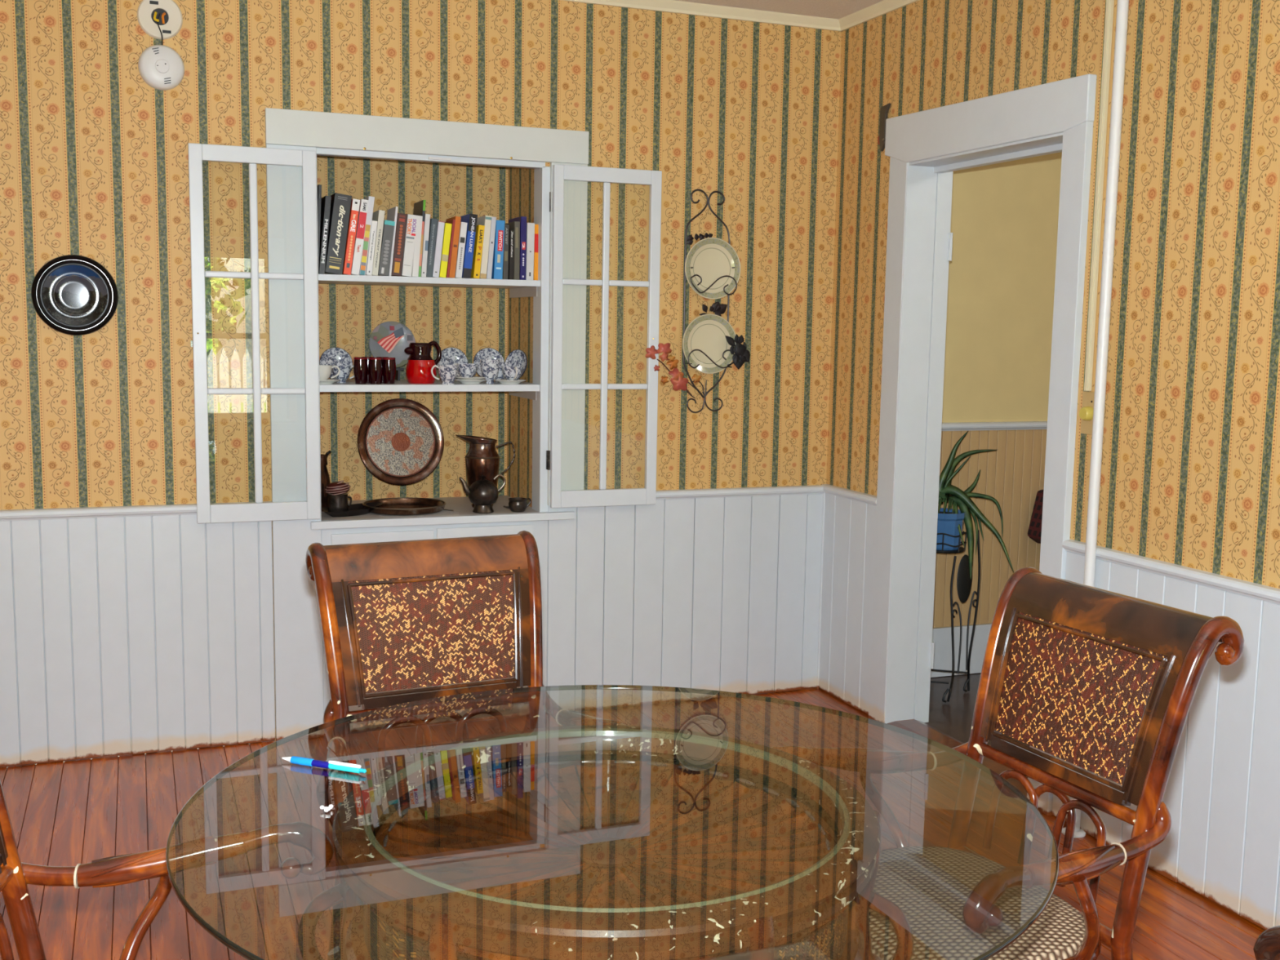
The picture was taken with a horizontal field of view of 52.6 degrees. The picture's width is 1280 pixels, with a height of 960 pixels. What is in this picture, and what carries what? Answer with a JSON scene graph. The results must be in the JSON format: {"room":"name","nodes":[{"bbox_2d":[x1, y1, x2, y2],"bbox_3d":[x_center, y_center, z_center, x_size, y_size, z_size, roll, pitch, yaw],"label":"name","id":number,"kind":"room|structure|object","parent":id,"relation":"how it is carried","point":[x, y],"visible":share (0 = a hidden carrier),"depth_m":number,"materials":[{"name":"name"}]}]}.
{"room":"dining room","nodes":[
{"label":"dining room","id":0,"kind":"room"},
{"bbox_2d":[0,0,841,767],"bbox_3d":[-1.258,-0.406,4.440,4.300,2.650,0.120,-2,7,-21],"label":"wall","id":1,"kind":"structure","parent":0,"point":[119,636],"depth_m":4.44,"materials":[{"name":"paper"}]},
{"bbox_2d":[31,254,118,335],"bbox_3d":[-1.808,-0.591,4.145,0.256,0.256,0.024,-2,7,-21],"label":"wall plate","id":2,"kind":"object","parent":1,"relation":"attached to","point":[73,295],"visible":1,"depth_m":4.14,"materials":[{"name":"black"}]},
{"bbox_2d":[0,501,271,520],"bbox_3d":[-2.210,0.120,4.075,2.033,0.034,0.030,-2,7,-21],"label":"trim","id":3,"kind":"structure","parent":1,"relation":"attached to","point":[184,508],"depth_m":4.24,"materials":[{"name":"white paint"}]},
{"bbox_2d":[137,0,182,44],"bbox_3d":[-1.534,-1.465,4.141,0.138,0.172,0.026,-2,7,-21],"label":"fire alarm","id":4,"kind":"object","parent":1,"relation":"attached to","point":[157,25],"visible":1,"depth_m":4.14,"materials":[{"name":"beige plastic"}]},
{"bbox_2d":[137,44,184,90],"bbox_3d":[-1.533,-1.324,4.152,0.140,0.140,0.039,-2,8,-25],"label":"smoke detector","id":5,"kind":"object","parent":4,"relation":"attached to","point":[161,67],"visible":1,"depth_m":4.14,"materials":[{"name":"white plastic"}]},
{"bbox_2d":[560,0,841,31],"bbox_3d":[-1.169,-1.698,4.250,4.200,0.036,0.034,-2,7,-21],"label":"trim","id":6,"kind":"structure","parent":1,"relation":"attached to","point":[665,6],"depth_m":4.82,"materials":[{"name":"beige paint"}]},
{"bbox_2d":[682,189,737,413],"bbox_3d":[0.266,-0.676,4.932,0.208,0.845,0.047,-2,7,-21],"label":"plate rack","id":7,"kind":"object","parent":1,"relation":"attached to","point":[716,307],"visible":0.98,"depth_m":4.92,"materials":[{"name":"metal"}]},
{"bbox_2d":[644,342,701,395],"bbox_3d":[0.124,-0.415,4.872,0.226,0.200,0.024,-2,7,-21],"label":"leaf sprig","id":8,"kind":"object","parent":7,"relation":"attached to","point":[678,382],"visible":1,"depth_m":4.87,"materials":[{"name":"red"}]},
{"bbox_2d":[682,314,736,373],"bbox_3d":[0.266,-0.520,4.946,0.228,0.228,0.021,-2,7,-21],"label":"plate","id":9,"kind":"object","parent":7,"relation":"on","point":[706,333],"visible":1,"depth_m":4.95,"materials":[{"name":"beige ceramic"}]},
{"bbox_2d":[684,237,740,299],"bbox_3d":[0.275,-0.802,4.913,0.232,0.232,0.021,-2,7,-21],"label":"plate","id":10,"kind":"object","parent":7,"relation":"on","point":[711,259],"visible":1,"depth_m":4.92,"materials":[{"name":"beige ceramic"}]},
{"bbox_2d":[724,334,750,369],"bbox_3d":[0.370,-0.491,4.961,0.107,0.135,0.019,-2,7,-21],"label":"leaf","id":11,"kind":"object","parent":7,"relation":"attached to","point":[741,355],"visible":1,"depth_m":4.96,"materials":[{"name":"black"}]},
{"bbox_2d":[655,484,825,499],"bbox_3d":[0.273,0.052,5.037,1.040,0.034,0.030,-2,7,-21],"label":"trim","id":12,"kind":"structure","parent":1,"relation":"attached to","point":[813,489],"depth_m":5.07,"materials":[{"name":"white paint"}]},
{"bbox_2d":[0,672,1266,959],"bbox_3d":[0.701,1.284,2.003,6.100,0.060,6.440,-2,7,-21],"label":"floor","id":13,"kind":"structure","parent":0,"point":[72,812],"depth_m":3.83,"materials":[{"name":"brown wood"}]},
{"bbox_2d":[0,780,333,959],"bbox_3d":[-0.758,0.758,1.757,0.666,1.008,0.678,0,7,-7],"label":"dining chair","id":14,"kind":"object","parent":13,"relation":"on","point":[15,875],"visible":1,"depth_m":1.99,"materials":[{"name":"red wood"}]},
{"bbox_2d":[187,107,662,741],"bbox_3d":[-0.809,-0.250,4.844,1.658,2.260,0.574,-2,7,-21],"label":"tall cabinet","id":15,"kind":"object","parent":13,"relation":"on","point":[310,313],"visible":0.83,"depth_m":4.70,"materials":[{"name":"wood"}]},
{"bbox_2d":[317,184,321,273],"bbox_3d":[-1.140,-0.872,4.540,0.024,0.303,0.210,-2,7,-21],"label":"book","id":16,"kind":"object","parent":15,"relation":"on","point":[319,186],"visible":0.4,"depth_m":4.44,"materials":[{"name":"black paper"}]},
{"bbox_2d":[318,195,331,274],"bbox_3d":[-1.117,-0.854,4.542,0.045,0.267,0.192,-2,7,-21],"label":"book","id":17,"kind":"object","parent":15,"relation":"on","point":[326,201],"visible":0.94,"depth_m":4.46,"materials":[{"name":"black paper"}]},
{"bbox_2d":[320,450,331,511],"bbox_3d":[-1.179,0.002,4.760,0.086,0.222,0.086,2,7,11],"label":"jug","id":18,"kind":"object","parent":15,"relation":"on","point":[325,477],"visible":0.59,"depth_m":4.74,"materials":[{"name":"brown metal"}]},
{"bbox_2d":[320,378,340,384],"bbox_3d":[-1.115,-0.346,4.552,0.124,0.015,0.124,-2,7,-21],"label":"saucer","id":19,"kind":"object","parent":15,"relation":"on","point":[329,381],"visible":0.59,"depth_m":4.52,"materials":[{"name":"white ceramic"}]},
{"bbox_2d":[319,364,340,380],"bbox_3d":[-1.114,-0.373,4.543,0.095,0.059,0.080,4,7,22],"label":"teacup","id":20,"kind":"object","parent":19,"relation":"on","point":[325,371],"visible":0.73,"depth_m":4.53,"materials":[{"name":"white ceramic"}]},
{"bbox_2d":[319,346,352,378],"bbox_3d":[-1.116,-0.428,4.758,0.120,0.117,0.037,-2,7,-21],"label":"saucer","id":21,"kind":"object","parent":15,"relation":"on","point":[331,356],"visible":0.58,"depth_m":4.77,"materials":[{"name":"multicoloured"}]},
{"bbox_2d":[324,192,351,274],"bbox_3d":[-1.075,-0.860,4.559,0.094,0.278,0.194,-2,7,-21],"label":"book","id":22,"kind":"object","parent":15,"relation":"on","point":[340,204],"visible":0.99,"depth_m":4.47,"materials":[{"name":"black paper"}]},
{"bbox_2d":[331,364,354,382],"bbox_3d":[-1.067,-0.381,4.653,0.082,0.062,0.068,4,7,24],"label":"teacup","id":23,"kind":"object","parent":15,"relation":"on","point":[344,375],"visible":0.69,"depth_m":4.63,"materials":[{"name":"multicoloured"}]},
{"bbox_2d":[342,198,359,275],"bbox_3d":[-1.027,-0.851,4.559,0.060,0.261,0.163,-2,7,-21],"label":"book","id":24,"kind":"object","parent":15,"relation":"on","point":[354,209],"visible":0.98,"depth_m":4.49,"materials":[{"name":"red paper"}]},
{"bbox_2d":[321,502,382,517],"bbox_3d":[-1.041,0.111,4.701,0.288,0.024,0.145,-5,9,-43],"label":"dish","id":25,"kind":"object","parent":15,"relation":"on","point":[355,509],"visible":0.81,"depth_m":4.67,"materials":[{"name":"metal"}]},
{"bbox_2d":[324,480,351,511],"bbox_3d":[-1.085,0.062,4.653,0.086,0.119,0.087,4,8,25],"label":"mug","id":26,"kind":"object","parent":25,"relation":"on","point":[338,497],"visible":0.99,"depth_m":4.62,"materials":[{"name":"grey metal"}]},
{"bbox_2d":[351,199,368,275],"bbox_3d":[-1.005,-0.854,4.584,0.064,0.262,0.192,-2,7,-21],"label":"book","id":27,"kind":"object","parent":15,"relation":"on","point":[360,231],"visible":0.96,"depth_m":4.50,"materials":[{"name":"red paper"}]},
{"bbox_2d":[353,357,368,383],"bbox_3d":[-0.991,-0.388,4.595,0.050,0.094,0.050,-2,7,-21],"label":"tumbler","id":28,"kind":"object","parent":15,"relation":"on","point":[360,364],"visible":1,"depth_m":4.58,"materials":[{"name":"red glass"}]},
{"bbox_2d":[359,195,374,275],"bbox_3d":[-0.984,-0.860,4.592,0.054,0.272,0.199,-2,7,-21],"label":"book","id":29,"kind":"object","parent":15,"relation":"on","point":[371,199],"visible":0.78,"depth_m":4.50,"materials":[{"name":"white paper"}]},
{"bbox_2d":[365,220,377,275],"bbox_3d":[-0.957,-0.816,4.571,0.040,0.190,0.129,-2,7,-21],"label":"book","id":30,"kind":"object","parent":15,"relation":"on","point":[374,224],"visible":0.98,"depth_m":4.51,"materials":[{"name":"white paper"}]},
{"bbox_2d":[368,357,382,384],"bbox_3d":[-0.940,-0.389,4.604,0.050,0.094,0.050,-2,7,-21],"label":"tumbler","id":31,"kind":"object","parent":15,"relation":"on","point":[375,366],"visible":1,"depth_m":4.59,"materials":[{"name":"red glass"}]},
{"bbox_2d":[371,209,385,275],"bbox_3d":[-0.940,-0.836,4.591,0.046,0.227,0.156,-2,7,-21],"label":"book","id":32,"kind":"object","parent":15,"relation":"on","point":[378,215],"visible":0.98,"depth_m":4.52,"materials":[{"name":"beige paper"}]},
{"bbox_2d":[377,219,395,275],"bbox_3d":[-0.907,-0.818,4.585,0.059,0.194,0.120,-2,7,-21],"label":"book","id":33,"kind":"object","parent":15,"relation":"on","point":[388,226],"visible":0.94,"depth_m":4.53,"materials":[{"name":"grey paper"}]},
{"bbox_2d":[382,357,395,383],"bbox_3d":[-0.898,-0.391,4.631,0.050,0.094,0.050,-2,7,-21],"label":"tumbler","id":34,"kind":"object","parent":15,"relation":"on","point":[388,374],"visible":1,"depth_m":4.61,"materials":[{"name":"red glass"}]},
{"bbox_2d":[368,320,415,380],"bbox_3d":[-0.938,-0.487,4.882,0.176,0.222,0.096,-2,7,-21],"label":"plate","id":35,"kind":"object","parent":15,"relation":"on","point":[388,339],"visible":0.87,"depth_m":4.85,"materials":[{"name":"grey ceramic"}]},
{"bbox_2d":[386,206,398,275],"bbox_3d":[-0.893,-0.846,4.613,0.033,0.242,0.158,-2,7,-21],"label":"book","id":36,"kind":"object","parent":15,"relation":"on","point":[392,214],"visible":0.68,"depth_m":4.55,"materials":[{"name":"white paper"}]},
{"bbox_2d":[391,213,407,276],"bbox_3d":[-0.872,-0.835,4.616,0.056,0.220,0.156,-2,7,-21],"label":"book","id":37,"kind":"object","parent":15,"relation":"on","point":[401,224],"visible":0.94,"depth_m":4.54,"materials":[{"name":"brown paper"}]},
{"bbox_2d":[357,398,444,485],"bbox_3d":[-0.912,-0.146,4.945,0.332,0.329,0.058,-2,7,-21],"label":"decorative plate","id":38,"kind":"object","parent":15,"relation":"on","point":[401,441],"visible":1,"depth_m":4.95,"materials":[{"name":"orange metal"}]},
{"bbox_2d":[362,497,445,515],"bbox_3d":[-0.872,0.100,4.795,0.305,0.030,0.305,-2,7,-21],"label":"tray","id":39,"kind":"object","parent":15,"relation":"on","point":[400,505],"visible":1,"depth_m":4.84,"materials":[{"name":"brown metal"}]},
{"bbox_2d":[400,213,416,276],"bbox_3d":[-0.838,-0.834,4.628,0.055,0.217,0.155,-2,7,-21],"label":"book","id":40,"kind":"object","parent":15,"relation":"on","point":[409,244],"visible":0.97,"depth_m":4.56,"materials":[{"name":"white paper"}]},
{"bbox_2d":[411,215,422,276],"bbox_3d":[-0.812,-0.833,4.636,0.039,0.214,0.148,-2,7,-21],"label":"book","id":41,"kind":"object","parent":15,"relation":"on","point":[415,273],"visible":0.6,"depth_m":4.57,"materials":[{"name":"white paper"}]},
{"bbox_2d":[413,200,426,276],"bbox_3d":[-0.800,-0.863,4.652,0.027,0.270,0.168,-2,7,-21],"label":"book","id":42,"kind":"object","parent":15,"relation":"on","point":[420,206],"visible":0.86,"depth_m":4.58,"materials":[{"name":"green paper"}]},
{"bbox_2d":[404,340,441,383],"bbox_3d":[-0.796,-0.430,4.715,0.112,0.154,0.112,4,7,23],"label":"pitcher","id":43,"kind":"object","parent":15,"relation":"on","point":[420,362],"visible":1,"depth_m":4.67,"materials":[{"name":"red ceramic"}]},
{"bbox_2d":[420,213,430,276],"bbox_3d":[-0.783,-0.837,4.644,0.033,0.221,0.143,-2,7,-21],"label":"book","id":44,"kind":"object","parent":15,"relation":"on","point":[427,216],"visible":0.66,"depth_m":4.58,"materials":[{"name":"white paper"}]},
{"bbox_2d":[318,274,540,288],"bbox_3d":[-0.799,-0.728,4.758,0.805,0.022,0.388,-2,7,-21],"label":"shelf","id":45,"kind":"object","parent":15,"relation":"attached to","point":[322,278],"depth_m":4.62,"materials":[{"name":"white paint"}]},
{"bbox_2d":[321,495,537,519],"bbox_3d":[-0.829,0.121,4.901,0.847,0.038,0.500,-2,7,-21],"label":"shelf","id":46,"kind":"object","parent":15,"relation":"attached to","point":[460,504],"depth_m":4.95,"materials":[{"name":"grey paint"}]},
{"bbox_2d":[320,379,539,391],"bbox_3d":[-0.813,-0.353,4.822,0.805,0.025,0.428,-2,7,-21],"label":"shelf","id":47,"kind":"object","parent":15,"relation":"attached to","point":[402,385],"depth_m":4.64,"materials":[{"name":"white paint"}]},
{"bbox_2d":[426,217,437,277],"bbox_3d":[-0.765,-0.832,4.661,0.042,0.207,0.153,-2,7,-21],"label":"book","id":48,"kind":"object","parent":15,"relation":"on","point":[433,222],"visible":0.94,"depth_m":4.59,"materials":[{"name":"grey paper"}]},
{"bbox_2d":[431,220,444,277],"bbox_3d":[-0.738,-0.828,4.661,0.044,0.200,0.130,-2,7,-21],"label":"book","id":49,"kind":"object","parent":15,"relation":"on","point":[440,226],"visible":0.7,"depth_m":4.60,"materials":[{"name":"white paper"}]},
{"bbox_2d":[431,364,457,384],"bbox_3d":[-0.695,-0.378,4.654,0.072,0.069,0.086,7,9,39],"label":"teacup","id":50,"kind":"object","parent":15,"relation":"on","point":[447,373],"visible":1,"depth_m":4.64,"materials":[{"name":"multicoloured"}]},
{"bbox_2d":[439,222,452,277],"bbox_3d":[-0.715,-0.825,4.669,0.044,0.193,0.132,-2,7,-21],"label":"book","id":51,"kind":"object","parent":15,"relation":"on","point":[447,227],"visible":0.64,"depth_m":4.61,"materials":[{"name":"yellow paper"}]},
{"bbox_2d":[436,346,468,378],"bbox_3d":[-0.714,-0.444,4.924,0.124,0.121,0.038,-2,7,-21],"label":"saucer","id":52,"kind":"object","parent":15,"relation":"on","point":[450,356],"visible":0.42,"depth_m":4.93,"materials":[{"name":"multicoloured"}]},
{"bbox_2d":[445,216,461,277],"bbox_3d":[-0.687,-0.839,4.692,0.043,0.218,0.153,-2,7,-21],"label":"book","id":53,"kind":"object","parent":15,"relation":"on","point":[457,224],"visible":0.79,"depth_m":4.62,"materials":[{"name":"orange paper"}]},
{"bbox_2d":[454,222,467,278],"bbox_3d":[-0.663,-0.830,4.693,0.043,0.199,0.145,-2,7,-21],"label":"book","id":54,"kind":"object","parent":15,"relation":"on","point":[463,229],"visible":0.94,"depth_m":4.63,"materials":[{"name":"white paper"}]},
{"bbox_2d":[459,213,477,278],"bbox_3d":[-0.635,-0.846,4.705,0.054,0.229,0.152,-2,7,-21],"label":"book","id":55,"kind":"object","parent":15,"relation":"on","point":[471,219],"visible":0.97,"depth_m":4.64,"materials":[{"name":"blue paper"}]},
{"bbox_2d":[454,378,486,383],"bbox_3d":[-0.622,-0.362,4.759,0.120,0.015,0.120,-2,7,-21],"label":"saucer","id":56,"kind":"object","parent":15,"relation":"on","point":[463,381],"visible":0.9,"depth_m":4.72,"materials":[{"name":"white ceramic"}]},
{"bbox_2d":[456,376,485,380],"bbox_3d":[-0.622,-0.371,4.758,0.116,0.015,0.116,-2,7,-21],"label":"saucer","id":57,"kind":"object","parent":56,"relation":"on","point":[474,378],"visible":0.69,"depth_m":4.72,"materials":[{"name":"white ceramic"}]},
{"bbox_2d":[453,363,477,377],"bbox_3d":[-0.639,-0.398,4.751,0.086,0.059,0.082,-2,7,-21],"label":"teacup","id":58,"kind":"object","parent":57,"relation":"on","point":[464,370],"visible":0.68,"depth_m":4.72,"materials":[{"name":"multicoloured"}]},
{"bbox_2d":[471,225,484,278],"bbox_3d":[-0.599,-0.826,4.705,0.041,0.191,0.122,-2,7,-21],"label":"book","id":59,"kind":"object","parent":15,"relation":"on","point":[478,243],"visible":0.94,"depth_m":4.65,"materials":[{"name":"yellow paper"}]},
{"bbox_2d":[458,474,506,513],"bbox_3d":[-0.582,0.050,4.784,0.141,0.140,0.115,3,7,17],"label":"teapot","id":60,"kind":"object","parent":15,"relation":"on","point":[482,493],"visible":1,"depth_m":4.75,"materials":[{"name":"grey metal"}]},
{"bbox_2d":[476,215,491,279],"bbox_3d":[-0.581,-0.846,4.727,0.042,0.226,0.148,-2,7,-21],"label":"book","id":61,"kind":"object","parent":15,"relation":"on","point":[486,220],"visible":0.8,"depth_m":4.66,"materials":[{"name":"beige paper"}]},
{"bbox_2d":[455,435,515,507],"bbox_3d":[-0.587,-0.035,4.916,0.206,0.276,0.134,2,7,7],"label":"water pitcher","id":62,"kind":"object","parent":15,"relation":"on","point":[482,458],"visible":0.83,"depth_m":4.87,"materials":[{"name":"orange metal"}]},
{"bbox_2d":[473,347,504,376],"bbox_3d":[-0.579,-0.446,4.965,0.124,0.121,0.038,-2,7,-21],"label":"saucer","id":63,"kind":"object","parent":15,"relation":"on","point":[486,353],"visible":0.56,"depth_m":4.97,"materials":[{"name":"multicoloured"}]},
{"bbox_2d":[480,359,499,383],"bbox_3d":[-0.553,-0.399,4.772,0.075,0.088,0.084,-2,7,-21],"label":"teacup","id":64,"kind":"object","parent":15,"relation":"on","point":[490,368],"visible":1,"depth_m":4.74,"materials":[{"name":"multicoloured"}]},
{"bbox_2d":[486,216,496,279],"bbox_3d":[-0.560,-0.844,4.731,0.035,0.222,0.138,-2,7,-21],"label":"book","id":65,"kind":"object","parent":15,"relation":"on","point":[490,261],"visible":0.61,"depth_m":4.67,"materials":[{"name":"grey paper"}]},
{"bbox_2d":[491,219,504,279],"bbox_3d":[-0.532,-0.839,4.740,0.040,0.211,0.140,-2,7,-21],"label":"book","id":66,"kind":"object","parent":15,"relation":"on","point":[498,254],"visible":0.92,"depth_m":4.68,"materials":[{"name":"blue paper"}]},
{"bbox_2d":[502,224,509,279],"bbox_3d":[-0.509,-0.833,4.752,0.019,0.196,0.142,-1,7,-21],"label":"book","id":67,"kind":"object","parent":15,"relation":"on","point":[505,260],"visible":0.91,"depth_m":4.69,"materials":[{"name":"grey paper"}]},
{"bbox_2d":[493,378,525,384],"bbox_3d":[-0.481,-0.363,4.787,0.120,0.015,0.120,-2,7,-21],"label":"saucer","id":68,"kind":"object","parent":15,"relation":"on","point":[504,381],"visible":0.95,"depth_m":4.75,"materials":[{"name":"white ceramic"}]},
{"bbox_2d":[501,365,522,380],"bbox_3d":[-0.475,-0.390,4.779,0.078,0.059,0.093,3,7,14],"label":"teacup","id":69,"kind":"object","parent":68,"relation":"on","point":[509,372],"visible":0.94,"depth_m":4.76,"materials":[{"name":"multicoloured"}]},
{"bbox_2d":[507,229,514,279],"bbox_3d":[-0.486,-0.823,4.750,0.017,0.179,0.119,-1,7,-21],"label":"book","id":70,"kind":"object","parent":15,"relation":"on","point":[511,238],"visible":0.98,"depth_m":4.70,"materials":[{"name":"black paper"}]},
{"bbox_2d":[504,221,519,279],"bbox_3d":[-0.472,-0.840,4.766,0.020,0.209,0.148,-2,7,-21],"label":"book","id":71,"kind":"object","parent":15,"relation":"on","point":[515,225],"visible":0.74,"depth_m":4.70,"materials":[{"name":"grey paper"}]},
{"bbox_2d":[504,349,527,377],"bbox_3d":[-0.472,-0.438,4.930,0.120,0.117,0.037,7,9,39],"label":"saucer","id":72,"kind":"object","parent":15,"relation":"on","point":[517,357],"visible":0.58,"depth_m":4.94,"materials":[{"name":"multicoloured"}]},
{"bbox_2d":[503,497,531,512],"bbox_3d":[-0.457,0.093,4.824,0.072,0.050,0.086,4,8,26],"label":"creamer","id":73,"kind":"object","parent":15,"relation":"on","point":[517,504],"visible":1,"depth_m":4.80,"materials":[{"name":"grey metal"}]},
{"bbox_2d":[508,216,526,279],"bbox_3d":[-0.454,-0.851,4.783,0.022,0.228,0.169,-1,7,-21],"label":"book","id":74,"kind":"object","parent":15,"relation":"on","point":[522,220],"visible":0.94,"depth_m":4.71,"materials":[{"name":"blue paper"}]},
{"bbox_2d":[525,222,534,279],"bbox_3d":[-0.426,-0.841,4.790,0.027,0.207,0.147,-1,7,-21],"label":"book","id":75,"kind":"object","parent":15,"relation":"on","point":[530,226],"visible":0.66,"depth_m":4.72,"materials":[{"name":"white paper"}]},
{"bbox_2d":[533,224,538,279],"bbox_3d":[-0.399,-0.838,4.789,0.020,0.202,0.126,-1,7,-21],"label":"book","id":76,"kind":"object","parent":15,"relation":"on","point":[535,243],"visible":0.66,"depth_m":4.73,"materials":[{"name":"orange paper"}]},
{"bbox_2d":[305,530,627,959],"bbox_3d":[-0.359,0.657,2.659,0.678,1.008,0.666,-2,8,-26],"label":"dining chair","id":77,"kind":"object","parent":13,"relation":"on","point":[394,615],"visible":0.53,"depth_m":2.78,"materials":[{"name":"red wood"}]},
{"bbox_2d":[165,684,1058,959],"bbox_3d":[-0.043,0.858,1.991,1.270,0.757,1.270,-1,7,-17],"label":"dining table","id":78,"kind":"object","parent":13,"relation":"on","point":[589,842],"visible":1,"depth_m":1.97,"materials":[{"name":"clear glass"}]},
{"bbox_2d":[281,755,366,773],"bbox_3d":[-0.504,0.452,2.065,0.159,0.015,0.012,3,7,20],"label":"ballpoint pen","id":79,"kind":"object","parent":78,"relation":"on","point":[334,765],"visible":1,"depth_m":2.06,"materials":[{"name":"blue plastic"}]},
{"bbox_2d":[930,529,980,702],"bbox_3d":[1.182,0.538,5.223,0.259,0.667,0.341,6,9,38],"label":"plant stand","id":80,"kind":"object","parent":13,"relation":"on","point":[964,582],"visible":0.74,"depth_m":5.25,"materials":[{"name":"black metal"}]},
{"bbox_2d":[936,530,967,552],"bbox_3d":[1.227,0.240,5.252,0.191,0.080,0.191,-2,7,-21],"label":"basket","id":81,"kind":"object","parent":80,"relation":"on","point":[959,550],"depth_m":5.17,"materials":[{"name":"black metal"}]},
{"bbox_2d":[936,431,1013,579],"bbox_3d":[1.295,0.094,5.209,0.391,0.578,0.228,1,7,-2],"label":"potted plant","id":82,"kind":"object","parent":80,"relation":"on","point":[950,521],"visible":0.84,"depth_m":5.21,"materials":[{"name":"green plant"}]},
{"bbox_2d":[770,567,1244,959],"bbox_3d":[0.615,0.713,2.333,0.666,1.008,0.678,-2,8,-25],"label":"dining chair","id":83,"kind":"object","parent":13,"relation":"on","point":[1104,683],"visible":0.95,"depth_m":2.30,"materials":[{"name":"red wood"}]},
{"bbox_2d":[1253,925,1279,959],"bbox_3d":[0.721,0.823,1.427,0.678,1.008,0.666,-3,8,-27],"label":"dining chair","id":84,"kind":"object","parent":13,"relation":"on","point":[1267,945],"visible":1,"depth_m":1.79,"materials":[{"name":"brown wood"}]},
{"bbox_2d":[674,0,883,19],"bbox_3d":[0.656,-1.446,1.911,6.100,0.080,6.940,-2,7,-21],"label":"ceiling","id":85,"kind":"structure","parent":0,"point":[832,9],"depth_m":4.78,"materials":[{"name":"white paint"}]},
{"bbox_2d":[933,151,1062,628],"bbox_3d":[2.270,-0.288,3.953,1.680,2.650,3.600,-2,7,-21],"label":"wall","id":86,"kind":"structure","parent":0,"point":[1005,215],"depth_m":5.47,"materials":[{"name":"yellow paint"}]},
{"bbox_2d":[930,623,991,677],"bbox_3d":[1.594,0.725,5.644,1.575,0.212,0.018,-2,7,-21],"label":"baseboard","id":87,"kind":"structure","parent":86,"relation":"attached to","point":[941,637],"depth_m":5.54,"materials":[{"name":"white paint"}]},
{"bbox_2d":[941,421,1047,431],"bbox_3d":[1.613,-0.231,5.525,1.575,0.034,0.030,-2,7,-21],"label":"trim","id":88,"kind":"structure","parent":86,"relation":"attached to","point":[1012,425],"depth_m":5.47,"materials":[{"name":"white paint"}]},
{"bbox_2d":[1027,489,1043,543],"bbox_3d":[1.802,0.093,5.575,0.270,0.356,0.150,-2,7,-21],"label":"plaid bag","id":89,"kind":"object","parent":86,"relation":"hanging from","point":[1034,531],"visible":0.1,"depth_m":5.53,"materials":[{"name":"red fabric"}]},
{"bbox_2d":[818,0,1279,929],"bbox_3d":[1.931,-0.100,2.331,0.134,2.650,6.400,-2,7,-21],"label":"wall","id":90,"kind":"structure","parent":0,"point":[1190,476],"depth_m":3.49,"materials":[{"name":"paper"}]},
{"bbox_2d":[822,484,876,506],"bbox_3d":[0.816,0.058,5.035,0.030,0.034,0.427,-2,7,-21],"label":"trim","id":91,"kind":"structure","parent":90,"relation":"attached to","point":[855,495],"depth_m":5.01,"materials":[{"name":"white paint"}]},
{"bbox_2d":[838,0,919,31],"bbox_3d":[1.888,-1.395,2.150,0.034,0.036,6.200,-2,7,-21],"label":"trim","id":92,"kind":"structure","parent":90,"relation":"attached to","point":[885,6],"depth_m":4.78,"materials":[{"name":"beige paint"}]},
{"bbox_2d":[877,103,890,151],"bbox_3d":[0.890,-1.289,4.744,0.019,0.166,0.069,-2,7,-21],"label":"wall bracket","id":93,"kind":"object","parent":90,"relation":"attached to","point":[884,110],"visible":0.97,"depth_m":4.74,"materials":[{"name":"brown metal"}]},
{"bbox_2d":[868,73,1097,815],"bbox_3d":[1.161,-0.143,4.363,0.201,2.228,1.083,-2,7,-21],"label":"door frame","id":94,"kind":"structure","parent":90,"relation":"in","point":[924,148],"depth_m":4.64,"materials":[{"name":"white paint"}]},
{"bbox_2d":[1079,391,1094,435],"bbox_3d":[1.302,-0.194,3.760,0.030,0.124,0.082,-2,7,-21],"label":"dimmer switch","id":95,"kind":"object","parent":90,"relation":"attached to","point":[1086,412],"visible":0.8,"depth_m":3.77,"materials":[{"name":"yellow plastic"}]},
{"bbox_2d":[1062,0,1128,837],"bbox_3d":[1.304,-0.271,3.673,0.068,2.650,0.068,-2,7,-21],"label":"pipe","id":96,"kind":"object","parent":90,"relation":"attached to","point":[1122,6],"visible":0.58,"depth_m":3.63,"materials":[{"name":"white plastic"}]},
{"bbox_2d":[1084,0,1114,391],"bbox_3d":[1.314,-0.911,3.694,0.016,1.312,0.020,-2,7,-21],"label":"cable raceway","id":97,"kind":"object","parent":90,"relation":"attached to","point":[1109,3],"visible":1,"depth_m":3.70,"materials":[{"name":"beige plastic"}]},
{"bbox_2d":[1062,539,1279,604],"bbox_3d":[2.126,0.470,1.682,0.030,0.034,4.726,-2,7,-21],"label":"trim","id":98,"kind":"structure","parent":90,"relation":"attached to","point":[1255,590],"depth_m":3.43,"materials":[{"name":"white paint"}]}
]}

